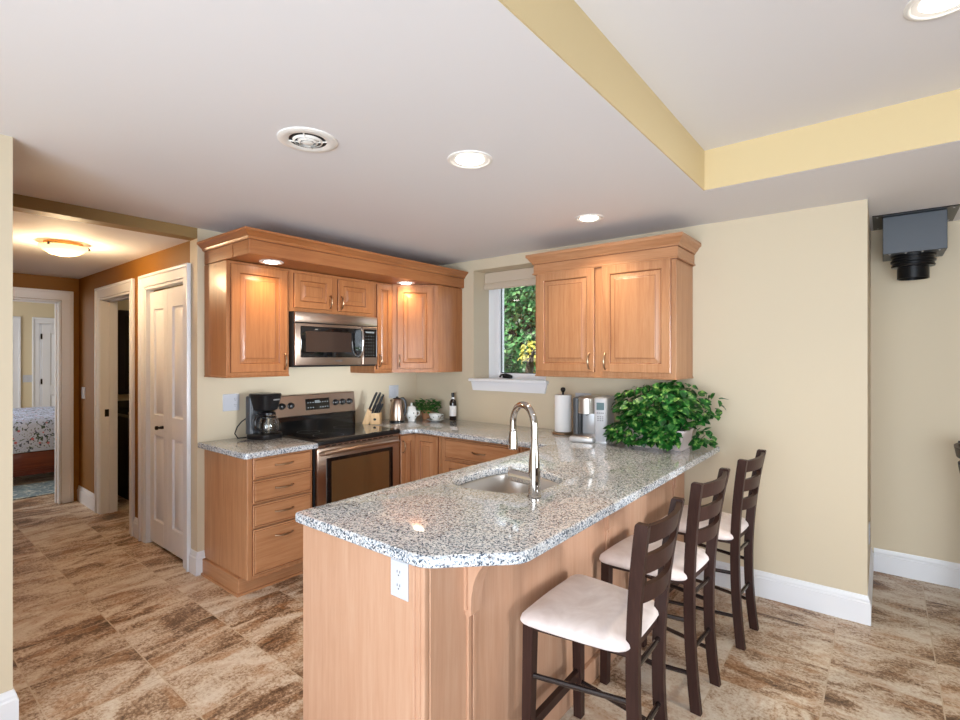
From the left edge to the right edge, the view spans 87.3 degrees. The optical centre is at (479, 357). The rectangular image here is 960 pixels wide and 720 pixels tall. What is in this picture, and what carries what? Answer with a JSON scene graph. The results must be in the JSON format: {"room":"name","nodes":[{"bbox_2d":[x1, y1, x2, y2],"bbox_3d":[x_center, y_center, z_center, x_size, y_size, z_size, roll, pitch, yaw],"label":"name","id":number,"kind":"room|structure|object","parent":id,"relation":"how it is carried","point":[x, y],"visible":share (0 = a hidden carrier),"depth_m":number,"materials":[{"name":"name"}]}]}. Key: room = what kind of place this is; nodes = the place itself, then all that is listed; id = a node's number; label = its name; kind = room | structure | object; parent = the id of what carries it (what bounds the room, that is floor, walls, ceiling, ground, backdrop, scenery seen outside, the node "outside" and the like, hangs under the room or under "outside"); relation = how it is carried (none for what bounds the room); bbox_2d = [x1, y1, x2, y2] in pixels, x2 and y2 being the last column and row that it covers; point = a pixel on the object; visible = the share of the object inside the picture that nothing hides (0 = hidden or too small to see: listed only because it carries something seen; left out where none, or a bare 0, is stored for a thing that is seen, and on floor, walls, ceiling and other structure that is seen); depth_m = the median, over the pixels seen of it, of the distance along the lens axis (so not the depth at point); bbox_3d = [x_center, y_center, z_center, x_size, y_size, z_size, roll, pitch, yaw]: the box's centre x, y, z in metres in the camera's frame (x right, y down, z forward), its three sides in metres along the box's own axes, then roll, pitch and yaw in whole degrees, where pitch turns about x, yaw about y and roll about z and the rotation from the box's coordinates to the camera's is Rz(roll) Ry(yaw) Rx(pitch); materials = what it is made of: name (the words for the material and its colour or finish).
{"room":"kitchen","nodes":[
{"label":"kitchen","id":0,"kind":"room"},
{"bbox_2d":[0,134,12,693],"bbox_3d":[-2.998,0.305,0.741,0.115,2.389,3.405,0,0,39],"label":"wall","id":1,"kind":"structure","parent":0,"point":[6,142],"depth_m":2.02,"materials":[{"name":"beige paint"}]},
{"bbox_2d":[0,687,18,719],"bbox_3d":[-3.432,1.421,1.099,1.271,0.159,3.421,0,0,39],"label":"baseboard","id":2,"kind":"structure","parent":1,"relation":"attached to","point":[9,700],"depth_m":2.02,"materials":[{"name":"white paint"}]},
{"bbox_2d":[13,301,54,407],"bbox_3d":[-6.318,0.250,6.348,4.400,2.500,4.400,0,0,39],"label":"wall","id":3,"kind":"structure","parent":0,"point":[26,311],"depth_m":8.25,"materials":[{"name":"beige paint"}]},
{"bbox_2d":[13,316,20,407],"bbox_3d":[-7.790,0.420,7.791,0.058,2.160,1.010,0,0,39],"label":"trim","id":4,"kind":"structure","parent":3,"relation":"attached to","point":[16,319],"depth_m":8.13,"materials":[{"name":"white paint"}]},
{"bbox_2d":[23,375,31,381],"bbox_3d":[-7.416,0.351,8.247,0.010,0.118,0.120,0,0,39],"label":"light switch","id":5,"kind":"object","parent":3,"relation":"attached to","point":[26,378],"visible":1,"depth_m":8.24,"materials":[{"name":"grey plastic"}]},
{"bbox_2d":[32,317,54,406],"bbox_3d":[-7.073,0.420,8.684,0.058,2.160,1.000,0,0,39],"label":"trim","id":6,"kind":"structure","parent":3,"relation":"attached to","point":[36,321],"depth_m":8.33,"materials":[{"name":"white paint"}]},
{"bbox_2d":[41,325,54,406],"bbox_3d":[-7.059,0.475,8.663,0.037,2.030,0.775,0,0,39],"label":"door","id":7,"kind":"structure","parent":3,"relation":"in","point":[48,331],"depth_m":8.43,"materials":[{"name":"white paint"}]},
{"bbox_2d":[13,273,78,500],"bbox_3d":[-4.589,0.280,4.891,0.120,2.440,1.080,0,0,39],"label":"wall","id":8,"kind":"structure","parent":0,"point":[22,280],"depth_m":5.25,"materials":[{"name":"brown paint"}]},
{"bbox_2d":[13,287,73,503],"bbox_3d":[-4.593,0.410,4.872,0.158,2.180,1.015,0,0,39],"label":"trim","id":9,"kind":"structure","parent":8,"relation":"attached to","point":[63,301],"depth_m":5.17,"materials":[{"name":"white paint"}]},
{"bbox_2d":[13,211,189,278],"bbox_3d":[-3.410,-0.880,3.955,2.890,0.120,1.105,0,0,39],"label":"ceiling","id":10,"kind":"structure","parent":0,"point":[110,247],"depth_m":3.69,"materials":[{"name":"white paint"}]},
{"bbox_2d":[38,239,90,256],"bbox_3d":[-2.992,-0.774,3.620,0.293,0.092,0.293,0,0,39],"label":"flush ceiling light","id":11,"kind":"object","parent":10,"relation":"attached to","point":[65,248],"visible":1,"depth_m":3.54,"materials":[{"name":"white glass"}]},
{"bbox_2d":[13,193,196,240],"bbox_3d":[-2.328,-0.854,3.076,0.110,0.071,1.083,0,0,39],"label":"wall header","id":12,"kind":"structure","parent":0,"point":[21,203],"depth_m":3.04,"materials":[{"name":"brown paint"}]},
{"bbox_2d":[79,241,189,517],"bbox_3d":[-3.131,0.280,4.491,2.895,2.440,0.120,0,0,39],"label":"wall","id":13,"kind":"structure","parent":0,"point":[179,254],"depth_m":4.96,"materials":[{"name":"brown paint"}]},
{"bbox_2d":[81,387,84,398],"bbox_3d":[-4.069,0.366,5.160,0.115,0.118,0.010,0,0,39],"label":"light switch","id":14,"kind":"object","parent":13,"relation":"attached to","point":[83,388],"visible":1,"depth_m":5.15,"materials":[{"name":"grey plastic"}]},
{"bbox_2d":[77,485,93,510],"bbox_3d":[-3.955,1.421,5.064,0.653,0.159,0.016,0,0,39],"label":"baseboard","id":15,"kind":"structure","parent":13,"relation":"attached to","point":[84,496],"depth_m":5.07,"materials":[{"name":"white paint"}]},
{"bbox_2d":[94,278,134,535],"bbox_3d":[-3.266,0.420,4.588,1.035,2.160,0.158,0,0,39],"label":"trim","id":16,"kind":"structure","parent":13,"relation":"attached to","point":[106,308],"depth_m":4.82,"materials":[{"name":"white paint"}]},
{"bbox_2d":[105,409,108,416],"bbox_3d":[-3.580,0.535,4.829,0.004,0.070,0.035,0,0,39],"label":"strike plate","id":17,"kind":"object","parent":16,"relation":"attached to","point":[106,410],"depth_m":4.82,"materials":[{"name":"brown metal"}]},
{"bbox_2d":[133,517,137,538],"bbox_3d":[-2.841,1.421,4.171,0.168,0.159,0.016,0,0,39],"label":"baseboard","id":18,"kind":"structure","parent":13,"relation":"attached to","point":[135,523],"depth_m":4.17,"materials":[{"name":"white paint"}]},
{"bbox_2d":[138,263,190,571],"bbox_3d":[-2.394,0.420,3.837,0.967,2.160,0.078,0,0,39],"label":"trim","id":19,"kind":"structure","parent":13,"relation":"attached to","point":[182,272],"depth_m":4.04,"materials":[{"name":"white paint"}]},
{"bbox_2d":[150,286,182,559],"bbox_3d":[-2.394,0.478,3.838,0.729,2.000,0.092,0,0,39],"label":"door","id":20,"kind":"structure","parent":13,"relation":"in","point":[166,306],"depth_m":3.86,"materials":[{"name":"white paint"}]},
{"bbox_2d":[189,549,204,575],"bbox_3d":[-1.974,1.421,3.505,0.128,0.159,0.061,0,0,39],"label":"baseboard","id":21,"kind":"structure","parent":13,"relation":"attached to","point":[195,558],"depth_m":3.47,"materials":[{"name":"white paint"}]},
{"bbox_2d":[118,285,182,400],"bbox_3d":[-2.899,0.280,5.532,1.945,2.440,1.795,0,0,39],"label":"wall","id":22,"kind":"structure","parent":0,"point":[122,305],"depth_m":5.59,"materials":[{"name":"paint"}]},
{"bbox_2d":[118,310,128,393],"bbox_3d":[-3.693,-0.055,5.897,0.036,0.930,0.920,0,0,39],"label":"wall mirror","id":23,"kind":"object","parent":22,"relation":"attached to","point":[123,315],"visible":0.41,"depth_m":5.56,"materials":[{"name":"black mirror"}]},
{"bbox_2d":[190,228,416,551],"bbox_3d":[-1.278,0.305,4.392,0.120,2.389,2.284,0,0,39],"label":"wall","id":24,"kind":"structure","parent":0,"point":[209,422],"depth_m":3.62,"materials":[{"name":"beige paint"}]},
{"bbox_2d":[223,394,238,410],"bbox_3d":[-1.800,0.327,3.640,0.007,0.122,0.118,0,0,39],"label":"outlet","id":25,"kind":"object","parent":24,"relation":"attached to","point":[230,401],"visible":1,"depth_m":3.63,"materials":[{"name":"grey plastic"}]},
{"bbox_2d":[204,260,288,377],"bbox_3d":[-1.628,-0.251,3.551,0.384,0.775,0.452,0,0,39],"label":"upper cabinet","id":26,"kind":"object","parent":24,"relation":"attached to","point":[246,305],"visible":1,"depth_m":3.42,"materials":[{"name":"orange wood"}]},
{"bbox_2d":[259,260,283,264],"bbox_3d":[-1.404,-0.636,3.388,0.156,0.012,0.156,0,0,39],"label":"recessed light","id":27,"kind":"object","parent":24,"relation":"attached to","point":[271,262],"visible":1,"depth_m":3.37,"materials":[{"name":"white"}]},
{"bbox_2d":[289,269,373,316],"bbox_3d":[-1.244,-0.486,4.030,0.384,0.304,0.778,0,0,39],"label":"upper cabinet","id":28,"kind":"object","parent":24,"relation":"attached to","point":[311,292],"visible":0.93,"depth_m":3.88,"materials":[{"name":"orange wood"}]},
{"bbox_2d":[289,311,376,366],"bbox_3d":[-1.220,-0.130,4.003,0.453,0.404,0.756,0,0,39],"label":"microwave","id":29,"kind":"object","parent":28,"relation":"attached to","point":[315,339],"visible":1,"depth_m":3.84,"materials":[{"name":"silver metal"}]},
{"bbox_2d":[197,226,467,288],"bbox_3d":[-1.028,-0.716,4.060,0.684,0.148,2.088,0,0,39],"label":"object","id":30,"kind":"structure","parent":24,"relation":"attached to","point":[245,244],"depth_m":3.54,"materials":[{"name":"orange wood"}]},
{"bbox_2d":[350,282,391,372],"bbox_3d":[-0.938,-0.251,4.411,0.384,0.775,0.195,0,0,39],"label":"upper cabinet","id":31,"kind":"object","parent":24,"relation":"attached to","point":[382,292],"visible":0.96,"depth_m":4.31,"materials":[{"name":"orange wood"}]},
{"bbox_2d":[389,385,397,397],"bbox_3d":[-0.829,0.331,4.848,0.010,0.122,0.118,0,0,39],"label":"light switch","id":32,"kind":"object","parent":24,"relation":"attached to","point":[393,389],"visible":0.98,"depth_m":4.84,"materials":[{"name":"grey plastic"}]},
{"bbox_2d":[397,281,414,284],"bbox_3d":[-0.641,-0.636,4.340,0.156,0.012,0.156,0,0,39],"label":"recessed light","id":33,"kind":"object","parent":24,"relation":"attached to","point":[401,282],"visible":1,"depth_m":4.32,"materials":[{"name":"white"}]},
{"bbox_2d":[392,284,461,372],"bbox_3d":[-0.597,-0.252,4.658,0.609,0.773,0.614,0,0,39],"label":"upper cabinet","id":34,"kind":"object","parent":24,"relation":"attached to","point":[426,319],"visible":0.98,"depth_m":4.42,"materials":[{"name":"orange wood"}]},
{"bbox_2d":[0,0,959,265],"bbox_3d":[0.623,-1.044,0.526,7.685,0.311,7.600,0,0,39],"label":"ceiling","id":35,"kind":"structure","parent":0,"point":[170,111],"depth_m":1.94,"materials":[{"name":"white paint"}]},
{"bbox_2d":[277,127,337,152],"bbox_3d":[-0.705,-0.881,2.059,0.236,0.016,0.236,0,0,39],"label":"ceiling vent","id":36,"kind":"object","parent":35,"relation":"in","point":[305,139],"visible":1,"depth_m":2.04,"materials":[{"name":"white"}]},
{"bbox_2d":[447,150,491,168],"bbox_3d":[-0.045,-0.883,2.263,0.202,0.012,0.202,0,0,39],"label":"recessed light","id":37,"kind":"object","parent":35,"relation":"in","point":[470,159],"visible":1,"depth_m":2.25,"materials":[{"name":"white"}]},
{"bbox_2d":[575,214,603,222],"bbox_3d":[0.697,-0.883,3.214,0.182,0.012,0.182,0,0,39],"label":"recessed light","id":38,"kind":"object","parent":35,"relation":"in","point":[586,218],"visible":1,"depth_m":3.19,"materials":[{"name":"white"}]},
{"bbox_2d":[498,0,959,190],"bbox_3d":[1.267,-0.995,-0.218,3.750,0.210,4.445,0,0,39],"label":"ceiling tray edge","id":39,"kind":"structure","parent":35,"relation":"attached to","point":[563,26],"depth_m":2.17,"materials":[{"name":"beige paint"}]},
{"bbox_2d":[872,204,959,280],"bbox_3d":[2.766,-0.694,3.214,0.405,0.388,0.435,0,0,39],"label":"projector","id":40,"kind":"object","parent":35,"relation":"hanging from","point":[913,240],"visible":1,"depth_m":3.12,"materials":[{"name":"black"}]},
{"bbox_2d":[903,0,959,20],"bbox_3d":[1.428,-1.094,1.541,0.202,0.012,0.202,0,0,39],"label":"recessed light","id":41,"kind":"object","parent":35,"relation":"in","point":[922,10],"visible":1,"depth_m":1.58,"materials":[{"name":"white"}]},
{"bbox_2d":[13,472,959,719],"bbox_3d":[-2.238,1.560,2.884,15.500,0.120,8.100,0,0,39],"label":"floor","id":42,"kind":"structure","parent":0,"point":[109,624],"depth_m":2.60,"materials":[{"name":"tile"}]},
{"bbox_2d":[13,449,54,476],"bbox_3d":[-6.073,1.190,6.633,2.065,0.620,1.950,0,0,39],"label":"bed","id":43,"kind":"object","parent":42,"relation":"on","point":[43,461],"visible":0.1,"depth_m":5.97,"materials":[{"name":"brown wood"}]},
{"bbox_2d":[13,406,54,453],"bbox_3d":[-6.076,0.926,6.635,2.078,0.378,1.950,0,0,39],"label":"comforter","id":44,"kind":"object","parent":43,"relation":"on","point":[33,427],"visible":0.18,"depth_m":6.04,"materials":[{"name":"fabric"}]},
{"bbox_2d":[13,480,54,499],"bbox_3d":[-4.864,1.495,5.887,0.735,0.009,2.700,0,0,39],"label":"rug","id":45,"kind":"object","parent":42,"relation":"on","point":[47,487],"visible":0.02,"depth_m":5.64,"materials":[{"name":"grey fabric"}]},
{"bbox_2d":[118,400,128,499],"bbox_3d":[-3.478,0.990,5.779,0.518,1.020,1.075,0,0,39],"label":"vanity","id":46,"kind":"object","parent":42,"relation":"on","point":[123,406],"visible":0.05,"depth_m":5.38,"materials":[{"name":"black wood"}]},
{"bbox_2d":[201,449,311,597],"bbox_3d":[-1.525,1.062,3.456,0.664,0.875,0.485,0,0,39],"label":"base cabinet","id":47,"kind":"object","parent":42,"relation":"on","point":[253,539],"visible":0.91,"depth_m":3.26,"materials":[{"name":"brown wood"}]},
{"bbox_2d":[198,436,317,459],"bbox_3d":[-1.526,0.605,3.455,0.664,0.038,0.507,0,0,39],"label":"countertop","id":48,"kind":"structure","parent":47,"relation":"on","point":[243,448],"depth_m":3.34,"materials":[{"name":"stone"}]},
{"bbox_2d":[234,392,281,439],"bbox_3d":[-1.583,0.421,3.628,0.254,0.328,0.234,0,0,19],"label":"coffee maker","id":49,"kind":"object","parent":48,"relation":"on","point":[262,423],"visible":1,"depth_m":3.58,"materials":[{"name":"black plastic"}]},
{"bbox_2d":[248,392,281,411],"bbox_3d":[-1.554,0.323,3.641,0.195,0.130,0.184,0,0,19],"label":"basket","id":50,"kind":"object","parent":49,"relation":"on","point":[263,401],"depth_m":3.58,"materials":[{"name":"black plastic"}]},
{"bbox_2d":[274,391,399,507],"bbox_3d":[-1.106,0.889,3.938,0.694,1.181,0.768,0,0,39],"label":"range","id":51,"kind":"object","parent":42,"relation":"on","point":[350,459],"visible":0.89,"depth_m":3.85,"materials":[{"name":"silver metal"}]},
{"bbox_2d":[282,423,399,445],"bbox_3d":[-1.103,0.594,3.935,0.595,0.036,0.768,0,0,39],"label":"cooktop","id":52,"kind":"object","parent":51,"relation":"in","point":[328,434],"depth_m":3.85,"materials":[{"name":"black glass"}]},
{"bbox_2d":[399,433,440,484],"bbox_3d":[-0.535,1.062,4.495,0.909,0.875,0.793,0,0,39],"label":"base cabinet","id":53,"kind":"object","parent":42,"relation":"on","point":[419,454],"visible":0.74,"depth_m":4.13,"materials":[{"name":"brown wood"}]},
{"bbox_2d":[441,436,522,473],"bbox_3d":[0.167,1.062,4.014,0.782,0.875,0.664,0,0,39],"label":"base cabinet","id":54,"kind":"object","parent":42,"relation":"on","point":[456,453],"visible":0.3,"depth_m":3.85,"materials":[{"name":"brown wood"}]},
{"bbox_2d":[303,473,683,719],"bbox_3d":[0.413,1.062,2.632,0.782,0.875,2.512,0,0,39],"label":"base cabinet","id":55,"kind":"object","parent":42,"relation":"on","point":[452,651],"visible":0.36,"depth_m":1.75,"materials":[{"name":"brown wood"}]},
{"bbox_2d":[391,558,408,601],"bbox_3d":[-0.251,0.689,1.562,0.078,0.118,0.007,0,0,39],"label":"outlet","id":56,"kind":"object","parent":55,"relation":"attached to","point":[399,569],"visible":0.96,"depth_m":1.55,"materials":[{"name":"white plastic"}]},
{"bbox_2d":[295,416,719,568],"bbox_3d":[-0.322,0.605,3.215,2.844,0.038,2.523,0,0,39],"label":"countertop","id":57,"kind":"structure","parent":55,"relation":"on","point":[431,522],"depth_m":2.02,"materials":[{"name":"stone"}]},
{"bbox_2d":[362,408,381,424],"bbox_3d":[-0.951,0.518,4.420,0.154,0.135,0.101,0,0,0],"label":"knife block","id":58,"kind":"object","parent":57,"relation":"on","point":[373,418],"visible":0.92,"depth_m":4.37,"materials":[{"name":"brown wood"}]},
{"bbox_2d":[369,392,377,409],"bbox_3d":[-0.942,0.396,4.405,0.092,0.184,0.014,0,0,0],"label":"knife","id":59,"kind":"object","parent":58,"relation":"in","point":[375,394],"visible":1,"depth_m":4.40,"materials":[{"name":"black"}]},
{"bbox_2d":[371,392,380,411],"bbox_3d":[-0.913,0.405,4.401,0.100,0.202,0.014,0,0,0],"label":"knife","id":60,"kind":"object","parent":58,"relation":"in","point":[379,394],"visible":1,"depth_m":4.40,"materials":[{"name":"black"}]},
{"bbox_2d":[389,396,406,422],"bbox_3d":[-0.748,0.469,4.542,0.135,0.232,0.135,0,0,-45],"label":"kettle","id":61,"kind":"object","parent":57,"relation":"on","point":[397,411],"visible":1,"depth_m":4.50,"materials":[{"name":"silver metal"}]},
{"bbox_2d":[406,403,419,420],"bbox_3d":[-0.624,0.500,4.608,0.115,0.170,0.104,0,0,39],"label":"teapot","id":62,"kind":"object","parent":57,"relation":"on","point":[411,414],"visible":0.99,"depth_m":4.58,"materials":[{"name":"white ceramic"}]},
{"bbox_2d":[413,398,440,419],"bbox_3d":[-0.507,0.485,4.757,0.306,0.201,0.291,0,0,39],"label":"potted herb","id":63,"kind":"object","parent":57,"relation":"on","point":[425,411],"visible":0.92,"depth_m":4.72,"materials":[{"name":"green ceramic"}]},
{"bbox_2d":[421,409,430,419],"bbox_3d":[-0.511,0.541,4.758,0.096,0.088,0.096,0,0,39],"label":"pot","id":64,"kind":"object","parent":63,"relation":"attached to","point":[425,415],"depth_m":4.72,"materials":[{"name":"brown ceramic"}]},
{"bbox_2d":[427,418,443,421],"bbox_3d":[-0.409,0.576,4.602,0.166,0.020,0.166,0,0,39],"label":"saucer","id":65,"kind":"object","parent":57,"relation":"on","point":[429,419],"visible":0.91,"depth_m":4.58,"materials":[{"name":"white ceramic"}]},
{"bbox_2d":[429,413,443,419],"bbox_3d":[-0.409,0.548,4.602,0.122,0.060,0.122,0,0,39],"label":"teacup","id":66,"kind":"object","parent":65,"relation":"on","point":[434,416],"visible":0.92,"depth_m":4.57,"materials":[{"name":"white ceramic"}]},
{"bbox_2d":[449,393,455,420],"bbox_3d":[-0.252,0.458,4.682,0.066,0.255,0.066,0,0,39],"label":"bottle","id":67,"kind":"object","parent":57,"relation":"on","point":[452,408],"visible":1,"depth_m":4.66,"materials":[{"name":"black glass"}]},
{"bbox_2d":[460,474,557,492],"bbox_3d":[0.155,0.716,2.423,0.475,0.180,0.545,0,0,39],"label":"sink","id":68,"kind":"object","parent":57,"relation":"in","point":[500,483],"visible":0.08,"depth_m":2.65,"materials":[{"name":"silver metal"}]},
{"bbox_2d":[507,401,541,498],"bbox_3d":[0.172,0.388,2.164,0.092,0.395,0.216,0,0,-32],"label":"faucet","id":69,"kind":"object","parent":57,"relation":"on","point":[531,478],"visible":1,"depth_m":2.10,"materials":[{"name":"silver metal"}]},
{"bbox_2d":[552,387,572,434],"bbox_3d":[0.636,0.407,3.854,0.168,0.357,0.168,0,0,39],"label":"paper towel holder","id":70,"kind":"object","parent":57,"relation":"on","point":[562,389],"visible":0.61,"depth_m":3.81,"materials":[{"name":"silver metal"}]},
{"bbox_2d":[555,394,571,431],"bbox_3d":[0.636,0.426,3.854,0.128,0.280,0.128,0,0,39],"label":"paper towel roll","id":71,"kind":"object","parent":70,"relation":"on","point":[563,403],"visible":0.98,"depth_m":3.80,"materials":[{"name":"white paper"}]},
{"bbox_2d":[569,395,613,442],"bbox_3d":[0.792,0.431,3.554,0.253,0.308,0.285,0,0,27],"label":"brewer","id":72,"kind":"object","parent":57,"relation":"on","point":[591,413],"visible":1,"depth_m":3.47,"materials":[{"name":"silver metal"}]},
{"bbox_2d":[571,433,593,437],"bbox_3d":[0.723,0.545,3.510,0.150,0.004,0.125,0,0,27],"label":"drip tray","id":73,"kind":"object","parent":72,"relation":"on","point":[575,435],"depth_m":3.49,"materials":[{"name":"silver metal"}]},
{"bbox_2d":[603,380,727,450],"bbox_3d":[1.190,0.361,3.263,0.730,0.451,0.464,0,0,39],"label":"trailing plant","id":74,"kind":"object","parent":57,"relation":"on","point":[665,429],"visible":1,"depth_m":3.15,"materials":[{"name":"green plant"}]},
{"bbox_2d":[520,496,684,719],"bbox_3d":[0.455,1.008,1.822,0.491,0.984,0.452,0,0,38],"label":"counter stool","id":75,"kind":"object","parent":42,"relation":"on","point":[583,610],"visible":1,"depth_m":1.76,"materials":[{"name":"brown wood"}]},
{"bbox_2d":[520,574,658,651],"bbox_3d":[0.419,0.919,1.850,0.399,0.052,0.452,0,0,38],"label":"seat cushion","id":76,"kind":"object","parent":75,"relation":"on","point":[583,609],"depth_m":1.77,"materials":[{"name":"white fabric"}]},
{"bbox_2d":[599,467,729,716],"bbox_3d":[0.865,1.008,2.334,0.491,0.984,0.452,0,0,42],"label":"counter stool","id":77,"kind":"object","parent":42,"relation":"on","point":[690,560],"visible":0.8,"depth_m":2.20,"materials":[{"name":"brown wood"}]},
{"bbox_2d":[599,534,708,580],"bbox_3d":[0.831,0.919,2.365,0.399,0.052,0.452,0,0,42],"label":"seat cushion","id":78,"kind":"object","parent":77,"relation":"on","point":[618,556],"depth_m":2.29,"materials":[{"name":"white fabric"}]},
{"bbox_2d":[661,449,765,650],"bbox_3d":[1.299,1.008,2.805,0.491,0.984,0.452,0,0,42],"label":"counter stool","id":79,"kind":"object","parent":42,"relation":"on","point":[733,526],"visible":0.7,"depth_m":2.62,"materials":[{"name":"brown wood"}]},
{"bbox_2d":[661,505,748,539],"bbox_3d":[1.265,0.919,2.836,0.399,0.052,0.452,0,0,42],"label":"seat cushion","id":80,"kind":"object","parent":79,"relation":"on","point":[726,531],"depth_m":2.71,"materials":[{"name":"white fabric"}]},
{"bbox_2d":[954,441,959,472],"bbox_3d":[2.999,1.008,2.827,0.491,0.984,0.452,0,0,42],"label":"counter stool","id":81,"kind":"object","parent":42,"relation":"on","point":[956,445],"visible":1,"depth_m":2.94,"materials":[{"name":"brown wood"}]},
{"bbox_2d":[417,199,868,595],"bbox_3d":[0.821,0.305,4.121,3.735,2.389,0.320,0,0,39],"label":"wall","id":82,"kind":"structure","parent":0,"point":[781,300],"depth_m":3.10,"materials":[{"name":"beige paint"}]},
{"bbox_2d":[468,285,548,393],"bbox_3d":[0.322,-0.246,4.480,0.829,1.093,0.345,0,0,39],"label":"window","id":83,"kind":"structure","parent":82,"relation":"attached to","point":[512,311],"depth_m":4.61,"materials":[{"name":"white paint"}]},
{"bbox_2d":[484,267,535,290],"bbox_3d":[0.351,-0.709,4.516,0.761,0.161,0.062,0,0,39],"label":"roman shade","id":84,"kind":"object","parent":82,"relation":"attached to","point":[518,277],"visible":0.66,"depth_m":4.55,"materials":[{"name":"beige fabric"}]},
{"bbox_2d":[575,393,590,396],"bbox_3d":[0.805,0.341,3.925,0.135,0.122,0.007,0,0,39],"label":"outlet","id":85,"kind":"object","parent":82,"relation":"attached to","point":[576,394],"visible":0.08,"depth_m":3.93,"materials":[{"name":"grey plastic"}]},
{"bbox_2d":[525,232,700,379],"bbox_3d":[0.914,-0.311,3.581,1.145,0.909,0.404,0,0,39],"label":"upper cabinet","id":86,"kind":"object","parent":82,"relation":"attached to","point":[623,309],"visible":1,"depth_m":3.37,"materials":[{"name":"brown wood"}]},
{"bbox_2d":[696,547,873,625],"bbox_3d":[2.092,1.421,3.483,0.986,0.159,0.947,0,0,39],"label":"baseboard","id":87,"kind":"structure","parent":82,"relation":"attached to","point":[855,607],"depth_m":3.00,"materials":[{"name":"white paint"}]},
{"bbox_2d":[869,219,870,565],"bbox_3d":[2.445,0.305,3.416,0.320,2.389,0.611,0,0,39],"label":"wall","id":88,"kind":"structure","parent":0,"point":[869,219],"depth_m":3.23,"materials":[{"name":"beige paint"}]},
{"bbox_2d":[871,220,959,563],"bbox_3d":[4.300,0.305,2.397,4.490,2.389,0.120,0,0,39],"label":"wall","id":89,"kind":"structure","parent":0,"point":[915,324],"depth_m":3.40,"materials":[{"name":"beige paint"}]},
{"bbox_2d":[874,548,959,588],"bbox_3d":[4.349,1.421,2.270,4.054,0.159,0.016,0,0,39],"label":"baseboard","id":90,"kind":"structure","parent":89,"relation":"attached to","point":[945,573],"depth_m":3.39,"materials":[{"name":"white paint"}]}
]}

